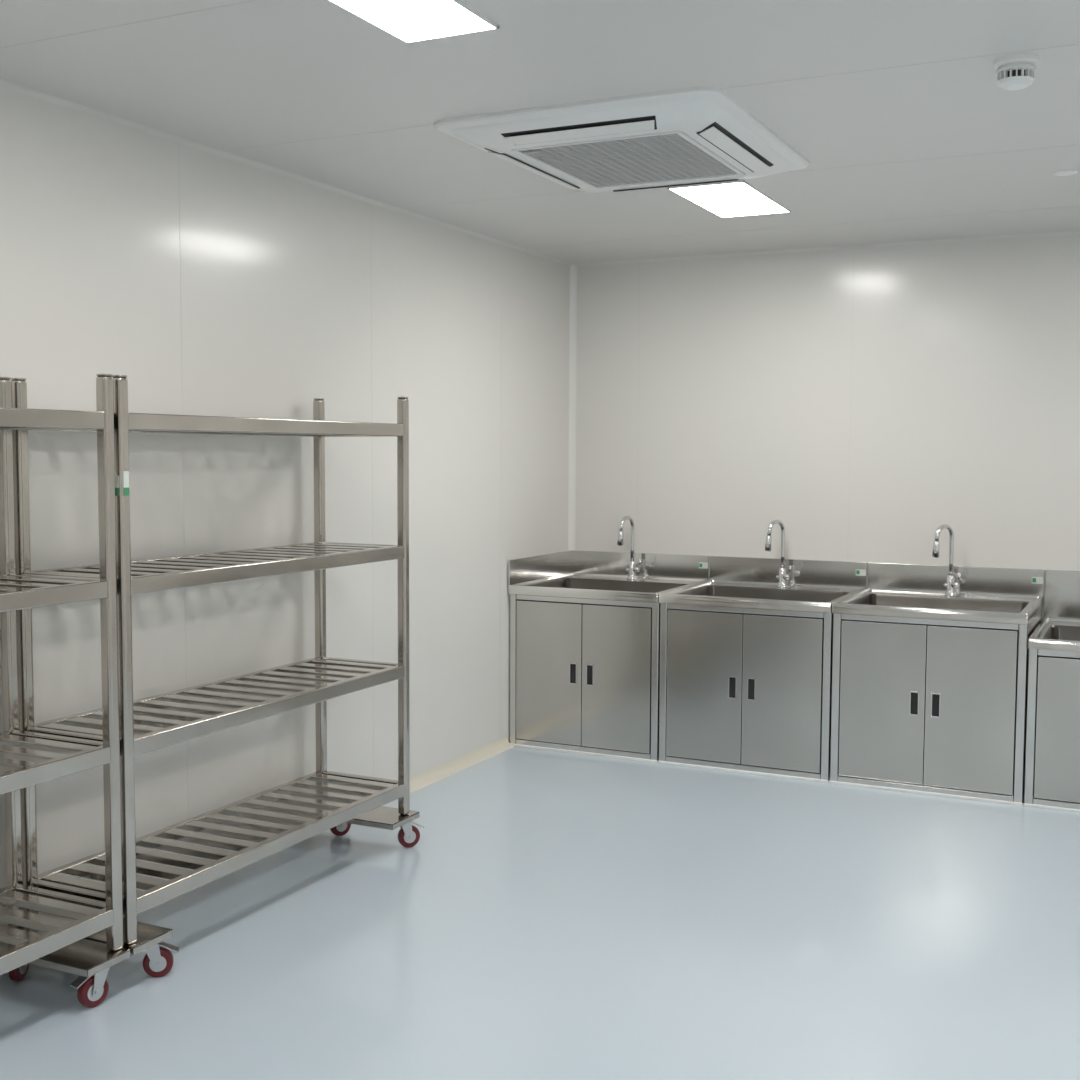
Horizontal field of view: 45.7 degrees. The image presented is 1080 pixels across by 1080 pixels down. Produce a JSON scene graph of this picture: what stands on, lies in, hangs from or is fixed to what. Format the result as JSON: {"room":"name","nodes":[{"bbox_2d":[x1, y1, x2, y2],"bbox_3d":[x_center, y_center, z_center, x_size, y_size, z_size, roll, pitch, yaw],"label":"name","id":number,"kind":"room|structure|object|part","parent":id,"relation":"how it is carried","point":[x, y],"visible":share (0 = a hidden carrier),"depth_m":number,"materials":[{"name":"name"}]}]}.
{"room":"clean room","nodes":[
{"label":"clean room","id":0,"kind":"room"},
{"bbox_2d":[0,87,569,925],"bbox_3d":[-1.762,-0.006,3.345,0.100,2.541,8.600,2,4,26],"label":"wall","id":1,"kind":"structure","parent":0,"point":[272,301],"depth_m":4.73,"materials":[{"name":"white paint"}]},
{"bbox_2d":[0,78,573,266],"bbox_3d":[-1.703,-1.263,3.233,0.022,0.022,8.600,2,4,26],"label":"trim","id":2,"kind":"structure","parent":1,"relation":"attached to","point":[6,84],"depth_m":4.54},
{"bbox_2d":[178,144,500,842],"bbox_3d":[-1.464,-0.059,3.840,0.002,2.461,5.757,2,4,26],"label":"trim","id":3,"kind":"structure","parent":1,"relation":"attached to","point":[178,144],"depth_m":5.32,"materials":[{"name":"white"}]},
{"bbox_2d":[410,737,514,792],"bbox_3d":[-1.870,1.265,3.058,0.047,0.047,7.840,2,4,26],"label":"baseboard","id":4,"kind":"structure","parent":1,"relation":"attached to","point":[421,780],"depth_m":6.10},
{"bbox_2d":[0,746,1079,1079],"bbox_3d":[0.613,1.401,2.274,5.400,0.100,8.800,2,4,26],"label":"floor","id":5,"kind":"structure","parent":0,"point":[551,915],"depth_m":3.86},
{"bbox_2d":[0,374,130,1006],"bbox_3d":[-1.655,0.444,2.901,0.449,1.703,1.509,2,4,26],"label":"shelving rack","id":6,"kind":"object","parent":5,"relation":"on","point":[27,759],"visible":1,"depth_m":3.46,"materials":[{"name":"silver metal"}]},
{"bbox_3d":[-1.645,-0.283,2.867,0.408,0.047,1.462,2,4,26],"label":"shelf frame","id":7,"kind":"part","parent":6,"relation":"part of","materials":[{"name":"silver metal"}]},
{"bbox_3d":[-1.647,0.167,2.898,0.408,0.047,1.462,2,4,26],"label":"shelf frame","id":8,"kind":"part","parent":6,"relation":"part of","materials":[{"name":"silver metal"}]},
{"bbox_3d":[-1.649,0.614,2.928,0.408,0.047,1.462,2,4,26],"label":"shelf frame","id":9,"kind":"part","parent":6,"relation":"part of","materials":[{"name":"silver metal"}]},
{"bbox_3d":[-1.651,1.062,2.959,0.408,0.047,1.462,2,4,26],"label":"shelf frame","id":10,"kind":"part","parent":6,"relation":"part of","materials":[{"name":"silver metal"}]},
{"bbox_3d":[-1.362,1.133,3.557,0.448,0.022,0.157,2,4,26],"label":"foot plate","id":11,"kind":"part","parent":6,"relation":"part of","materials":[{"name":"silver metal"}]},
{"bbox_2d":[11,375,424,976],"bbox_3d":[-0.970,0.354,4.266,0.478,1.703,1.532,2,4,26],"label":"shelving rack","id":12,"kind":"object","parent":5,"relation":"on","point":[295,811],"visible":0.82,"depth_m":4.04,"materials":[{"name":"silver metal"}]},
{"bbox_3d":[-1.289,1.123,3.706,0.448,0.022,0.157,2,4,26],"label":"foot plate","id":13,"kind":"part","parent":12,"relation":"part of","materials":[{"name":"silver metal"}]},
{"bbox_3d":[-0.995,0.079,4.229,0.408,0.047,1.462,2,4,26],"label":"shelf frame","id":14,"kind":"part","parent":12,"relation":"part of","materials":[{"name":"silver metal"}]},
{"bbox_3d":[-0.997,0.526,4.259,0.408,0.047,1.462,2,4,26],"label":"shelf frame","id":15,"kind":"part","parent":12,"relation":"part of","materials":[{"name":"silver metal"}]},
{"bbox_3d":[-0.993,-0.371,4.198,0.408,0.047,1.462,2,4,26],"label":"shelf frame","id":16,"kind":"part","parent":12,"relation":"part of","materials":[{"name":"silver metal"}]},
{"bbox_3d":[-0.999,0.974,4.290,0.408,0.047,1.462,2,4,26],"label":"shelf frame","id":17,"kind":"part","parent":12,"relation":"part of","materials":[{"name":"silver metal"}]},
{"bbox_3d":[-0.702,1.044,4.903,0.448,0.022,0.190,2,4,26],"label":"foot plate","id":18,"kind":"part","parent":12,"relation":"part of","materials":[{"name":"silver metal"}]},
{"bbox_2d":[508,550,708,762],"bbox_3d":[0.367,0.569,6.705,0.813,0.955,0.771,2,4,26],"label":"base cabinet","id":19,"kind":"object","parent":5,"relation":"on","point":[585,636],"visible":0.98,"depth_m":6.42,"materials":[{"name":"silver metal"}]},
{"bbox_3d":[0.047,0.667,6.473,0.362,0.710,0.019,2,4,26],"label":"door","id":20,"kind":"part","parent":19,"relation":"part of","materials":[{"name":"silver metal"}]},
{"bbox_3d":[0.168,0.666,6.409,0.042,0.108,0.016,2,4,26],"label":"pull frame","id":21,"kind":"part","parent":19,"relation":"part of","materials":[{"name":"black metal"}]},
{"bbox_3d":[0.219,0.672,6.409,0.737,0.718,0.004,2,4,26],"label":"interior shadow panel","id":22,"kind":"part","parent":19,"relation":"part of","materials":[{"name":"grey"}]},
{"bbox_3d":[0.212,0.676,6.394,0.809,0.783,0.020,2,4,26],"label":"frame","id":23,"kind":"part","parent":19,"relation":"part of","materials":[{"name":"silver metal"}]},
{"bbox_3d":[0.251,0.669,6.368,0.042,0.108,0.016,2,4,26],"label":"pull frame","id":24,"kind":"part","parent":19,"relation":"part of","materials":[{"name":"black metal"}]},
{"bbox_2d":[508,573,706,602],"bbox_3d":[0.366,0.370,6.686,0.813,0.300,0.758,2,4,26],"label":"basin","id":25,"kind":"object","parent":19,"relation":"in","point":[543,587],"depth_m":6.76,"materials":[{"name":"silver metal"}]},
{"bbox_3d":[0.376,0.680,6.313,0.362,0.710,0.019,2,4,26],"label":"door","id":26,"kind":"part","parent":19,"relation":"part of","materials":[{"name":"silver metal"}]},
{"bbox_2d":[617,515,640,579],"bbox_3d":[0.478,0.043,6.880,0.106,0.349,0.160,3,5,38],"label":"gooseneck faucet","id":27,"kind":"object","parent":19,"relation":"on","point":[632,569],"visible":1,"depth_m":6.92,"materials":[{"name":"silver metal"}]},
{"bbox_3d":[0.465,-0.002,6.885,0.021,0.259,0.131,3,5,38],"label":"spout","id":28,"kind":"part","parent":27,"relation":"part of","materials":[{"name":"silver metal"}]},
{"bbox_3d":[0.508,0.136,6.926,0.106,0.076,0.035,3,5,38],"label":"lever handle","id":29,"kind":"part","parent":27,"relation":"part of","materials":[{"name":"silver metal"}]},
{"bbox_2d":[658,556,866,782],"bbox_3d":[1.109,0.597,6.344,0.831,0.955,0.771,2,4,26],"label":"base cabinet","id":30,"kind":"object","parent":5,"relation":"on","point":[746,659],"visible":0.93,"depth_m":6.05,"materials":[{"name":"silver metal"}]},
{"bbox_3d":[0.784,0.695,6.114,0.372,0.710,0.019,2,4,26],"label":"door","id":31,"kind":"part","parent":30,"relation":"part of","materials":[{"name":"silver metal"}]},
{"bbox_3d":[0.909,0.694,6.047,0.042,0.108,0.016,2,4,26],"label":"pull frame","id":32,"kind":"part","parent":30,"relation":"part of","materials":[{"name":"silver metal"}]},
{"bbox_3d":[0.953,0.704,6.033,0.827,0.783,0.020,2,4,26],"label":"frame","id":33,"kind":"part","parent":30,"relation":"part of","materials":[{"name":"silver metal"}]},
{"bbox_3d":[0.960,0.701,6.047,0.755,0.718,0.004,2,4,26],"label":"interior shadow panel","id":34,"kind":"part","parent":30,"relation":"part of","materials":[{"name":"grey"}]},
{"bbox_3d":[0.992,0.697,6.007,0.042,0.108,0.016,2,4,26],"label":"pull frame","id":35,"kind":"part","parent":30,"relation":"part of","materials":[{"name":"silver metal"}]},
{"bbox_2d":[659,580,865,612],"bbox_3d":[1.107,0.398,6.325,0.831,0.300,0.758,2,4,26],"label":"basin","id":36,"kind":"object","parent":30,"relation":"in","point":[709,596],"depth_m":6.39,"materials":[{"name":"silver metal"}]},
{"bbox_2d":[765,519,790,587],"bbox_3d":[1.212,0.071,6.523,0.160,0.349,0.106,-3,5,-40],"label":"gooseneck faucet","id":37,"kind":"object","parent":30,"relation":"on","point":[782,576],"visible":1,"depth_m":6.55,"materials":[{"name":"silver metal"}]},
{"bbox_3d":[1.201,0.025,6.530,0.131,0.259,0.021,-3,5,-40],"label":"spout","id":38,"kind":"part","parent":37,"relation":"part of","materials":[{"name":"silver metal"}]},
{"bbox_3d":[1.250,0.164,6.561,0.035,0.076,0.106,-3,5,-40],"label":"lever handle","id":39,"kind":"part","parent":37,"relation":"part of","materials":[{"name":"silver metal"}]},
{"bbox_3d":[1.121,0.708,5.949,0.372,0.710,0.019,2,4,26],"label":"door","id":40,"kind":"part","parent":30,"relation":"part of","materials":[{"name":"silver metal"}]},
{"bbox_2d":[829,562,1043,805],"bbox_3d":[1.858,0.626,5.979,0.832,0.955,0.771,2,4,26],"label":"base cabinet","id":41,"kind":"object","parent":5,"relation":"on","point":[930,687],"visible":0.97,"depth_m":5.68,"materials":[{"name":"silver metal"}]},
{"bbox_3d":[1.533,0.724,5.748,0.372,0.710,0.019,2,4,26],"label":"door","id":42,"kind":"part","parent":41,"relation":"part of","materials":[{"name":"silver metal"}]},
{"bbox_3d":[1.659,0.723,5.682,0.042,0.108,0.016,2,4,26],"label":"pull frame","id":43,"kind":"part","parent":41,"relation":"part of","materials":[{"name":"silver metal"}]},
{"bbox_3d":[1.710,0.729,5.682,0.756,0.718,0.004,2,4,26],"label":"interior shadow panel","id":44,"kind":"part","parent":41,"relation":"part of","materials":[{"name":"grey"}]},
{"bbox_3d":[1.741,0.726,5.641,0.042,0.108,0.016,2,4,26],"label":"pull frame","id":45,"kind":"part","parent":41,"relation":"part of","materials":[{"name":"silver metal"}]},
{"bbox_2d":[832,588,1042,623],"bbox_3d":[1.856,0.426,5.959,0.832,0.300,0.758,2,4,26],"label":"basin","id":46,"kind":"object","parent":41,"relation":"in","point":[868,605],"depth_m":6.00,"materials":[{"name":"silver metal"}]},
{"bbox_2d":[932,524,960,595],"bbox_3d":[1.953,0.099,6.163,0.160,0.349,0.106,-2,5,-34],"label":"gooseneck faucet","id":47,"kind":"object","parent":41,"relation":"on","point":[950,585],"visible":1,"depth_m":6.19,"materials":[{"name":"silver metal"}]},
{"bbox_3d":[1.943,0.053,6.171,0.131,0.259,0.021,-2,5,-34],"label":"spout","id":48,"kind":"part","parent":47,"relation":"part of","materials":[{"name":"silver metal"}]},
{"bbox_3d":[1.994,0.193,6.197,0.035,0.076,0.106,-2,5,-34],"label":"lever handle","id":49,"kind":"part","parent":47,"relation":"part of","materials":[{"name":"silver metal"}]},
{"bbox_3d":[1.871,0.736,5.584,0.372,0.710,0.019,2,4,26],"label":"door","id":50,"kind":"part","parent":41,"relation":"part of","materials":[{"name":"silver metal"}]},
{"bbox_2d":[1023,570,1079,811],"bbox_3d":[2.608,0.654,5.613,0.831,0.955,0.771,2,4,26],"label":"base cabinet","id":51,"kind":"object","parent":5,"relation":"on","point":[1052,757],"visible":1,"depth_m":5.44,"materials":[{"name":"silver metal"}]},
{"bbox_3d":[2.452,0.812,5.306,0.827,0.680,0.020,2,4,26],"label":"frame","id":52,"kind":"part","parent":51,"relation":"part of","materials":[{"name":"silver metal"}]},
{"bbox_2d":[1028,618,1079,651],"bbox_3d":[2.606,0.557,5.601,0.831,0.300,0.758,2,4,26],"label":"basin","id":53,"kind":"object","parent":51,"relation":"in","point":[1052,634],"depth_m":5.75,"materials":[{"name":"silver metal"}]},
{"bbox_3d":[2.459,0.809,5.320,0.755,0.615,0.004,2,4,26],"label":"interior shadow panel","id":54,"kind":"part","parent":51,"relation":"part of","materials":[{"name":"grey metal"}]},
{"bbox_3d":[2.283,0.803,5.386,0.372,0.607,0.019,2,4,26],"label":"door","id":55,"kind":"part","parent":51,"relation":"part of","materials":[{"name":"silver metal"}]},
{"bbox_2d":[0,0,1079,262],"bbox_3d":[0.625,-1.234,2.095,5.400,0.100,8.800,2,4,26],"label":"ceiling","id":56,"kind":"structure","parent":0,"point":[262,73],"depth_m":3.71,"materials":[{"name":"white paint"}]},
{"bbox_2d":[327,0,498,42],"bbox_3d":[-0.360,-1.240,2.911,0.265,0.007,0.640,2,4,26],"label":"frame","id":57,"kind":"object","parent":56,"relation":"attached to","point":[458,2],"visible":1,"depth_m":3.09,"materials":[{"name":"white plastic"}]},
{"bbox_2d":[331,0,493,41],"bbox_3d":[-0.360,-1.240,2.911,0.253,0.004,0.628,2,4,26],"label":"ceiling light","id":58,"kind":"object","parent":57,"relation":"attached to","point":[408,20],"visible":1,"depth_m":3.06,"materials":[{"name":"white plastic"}]},
{"bbox_2d":[2,0,1077,246],"bbox_3d":[0.721,-1.197,2.295,5.200,0.003,6.902,2,4,26],"label":"trim","id":59,"kind":"structure","parent":56,"relation":"attached to","point":[252,0],"depth_m":3.67,"materials":[{"name":"white metal"}]},
{"bbox_2d":[434,87,808,192],"bbox_3d":[0.314,-1.305,4.340,0.950,0.067,1.110,2,4,26],"label":"air conditioner","id":60,"kind":"object","parent":56,"relation":"attached to","point":[696,135],"depth_m":4.08,"materials":[{"name":"white plastic"}]},
{"bbox_2d":[667,180,790,217],"bbox_3d":[0.789,-1.396,5.272,0.310,0.007,0.680,2,4,26],"label":"frame","id":61,"kind":"object","parent":56,"relation":"attached to","point":[743,181],"visible":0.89,"depth_m":5.06,"materials":[{"name":"white plastic"}]},
{"bbox_2d":[671,183,787,216],"bbox_3d":[0.789,-1.395,5.272,0.298,0.004,0.668,2,4,26],"label":"diffuser","id":62,"kind":"object","parent":61,"relation":"attached to","point":[734,199],"visible":1,"depth_m":5.25,"materials":[{"name":"white plastic"}]},
{"bbox_2d":[993,53,1038,89],"bbox_3d":[1.257,-1.232,3.391,0.112,0.073,0.112,2,4,26],"label":"smoke detector","id":63,"kind":"object","parent":56,"relation":"attached to","point":[1016,71],"visible":1,"depth_m":3.36,"materials":[{"name":"white plastic"}]},
{"bbox_2d":[1053,170,1077,175],"bbox_3d":[1.939,-1.354,4.734,0.084,0.007,0.084,2,4,26],"label":"cover plate","id":64,"kind":"object","parent":56,"relation":"attached to","point":[1061,172],"visible":1,"depth_m":4.72,"materials":[{"name":"white plastic"}]},
{"bbox_2d":[575,235,1079,619],"bbox_3d":[2.530,-0.173,6.084,5.400,2.541,0.100,2,4,26],"label":"wall","id":65,"kind":"structure","parent":0,"point":[962,399],"depth_m":6.48,"materials":[{"name":"white paint"}]},
{"bbox_2d":[568,264,576,550],"bbox_3d":[0.179,-0.257,7.159,0.032,2.541,0.032,2,4,26],"label":"trim","id":66,"kind":"structure","parent":65,"relation":"attached to","point":[573,269],"depth_m":7.13,"materials":[{"name":"white metal"}]},
{"bbox_2d":[572,550,708,579],"bbox_3d":[0.536,0.144,7.018,0.811,0.147,0.012,2,4,26],"label":"backsplash","id":67,"kind":"structure","parent":65,"relation":"attached to","point":[586,562],"depth_m":7.00,"materials":[{"name":"silver metal"}]},
{"bbox_2d":[637,263,853,560],"bbox_3d":[2.082,-0.206,6.246,3.452,2.461,0.002,2,4,26],"label":"trim","id":68,"kind":"structure","parent":65,"relation":"attached to","point":[639,263],"depth_m":6.51,"materials":[{"name":"white metal"}]},
{"bbox_2d":[709,556,866,587],"bbox_3d":[1.277,0.172,6.657,0.829,0.147,0.012,2,4,26],"label":"backsplash","id":69,"kind":"structure","parent":65,"relation":"attached to","point":[747,569],"depth_m":6.64,"materials":[{"name":"silver metal"}]},
{"bbox_2d":[574,230,1079,266],"bbox_3d":[2.510,-1.428,5.945,5.200,0.022,0.022,2,4,26],"label":"trim","id":70,"kind":"structure","parent":65,"relation":"attached to","point":[1067,232],"depth_m":6.44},
{"bbox_2d":[867,562,1043,599],"bbox_3d":[2.027,0.200,6.291,0.830,0.147,0.012,2,4,26],"label":"backsplash","id":71,"kind":"structure","parent":65,"relation":"attached to","point":[988,580],"depth_m":6.27,"materials":[{"name":"silver metal"}]},
{"bbox_2d":[1044,570,1079,619],"bbox_3d":[2.776,0.280,5.929,0.829,0.250,0.012,2,4,26],"label":"backsplash","id":72,"kind":"structure","parent":65,"relation":"attached to","point":[1062,587],"depth_m":6.07,"materials":[{"name":"silver metal"}]}
]}

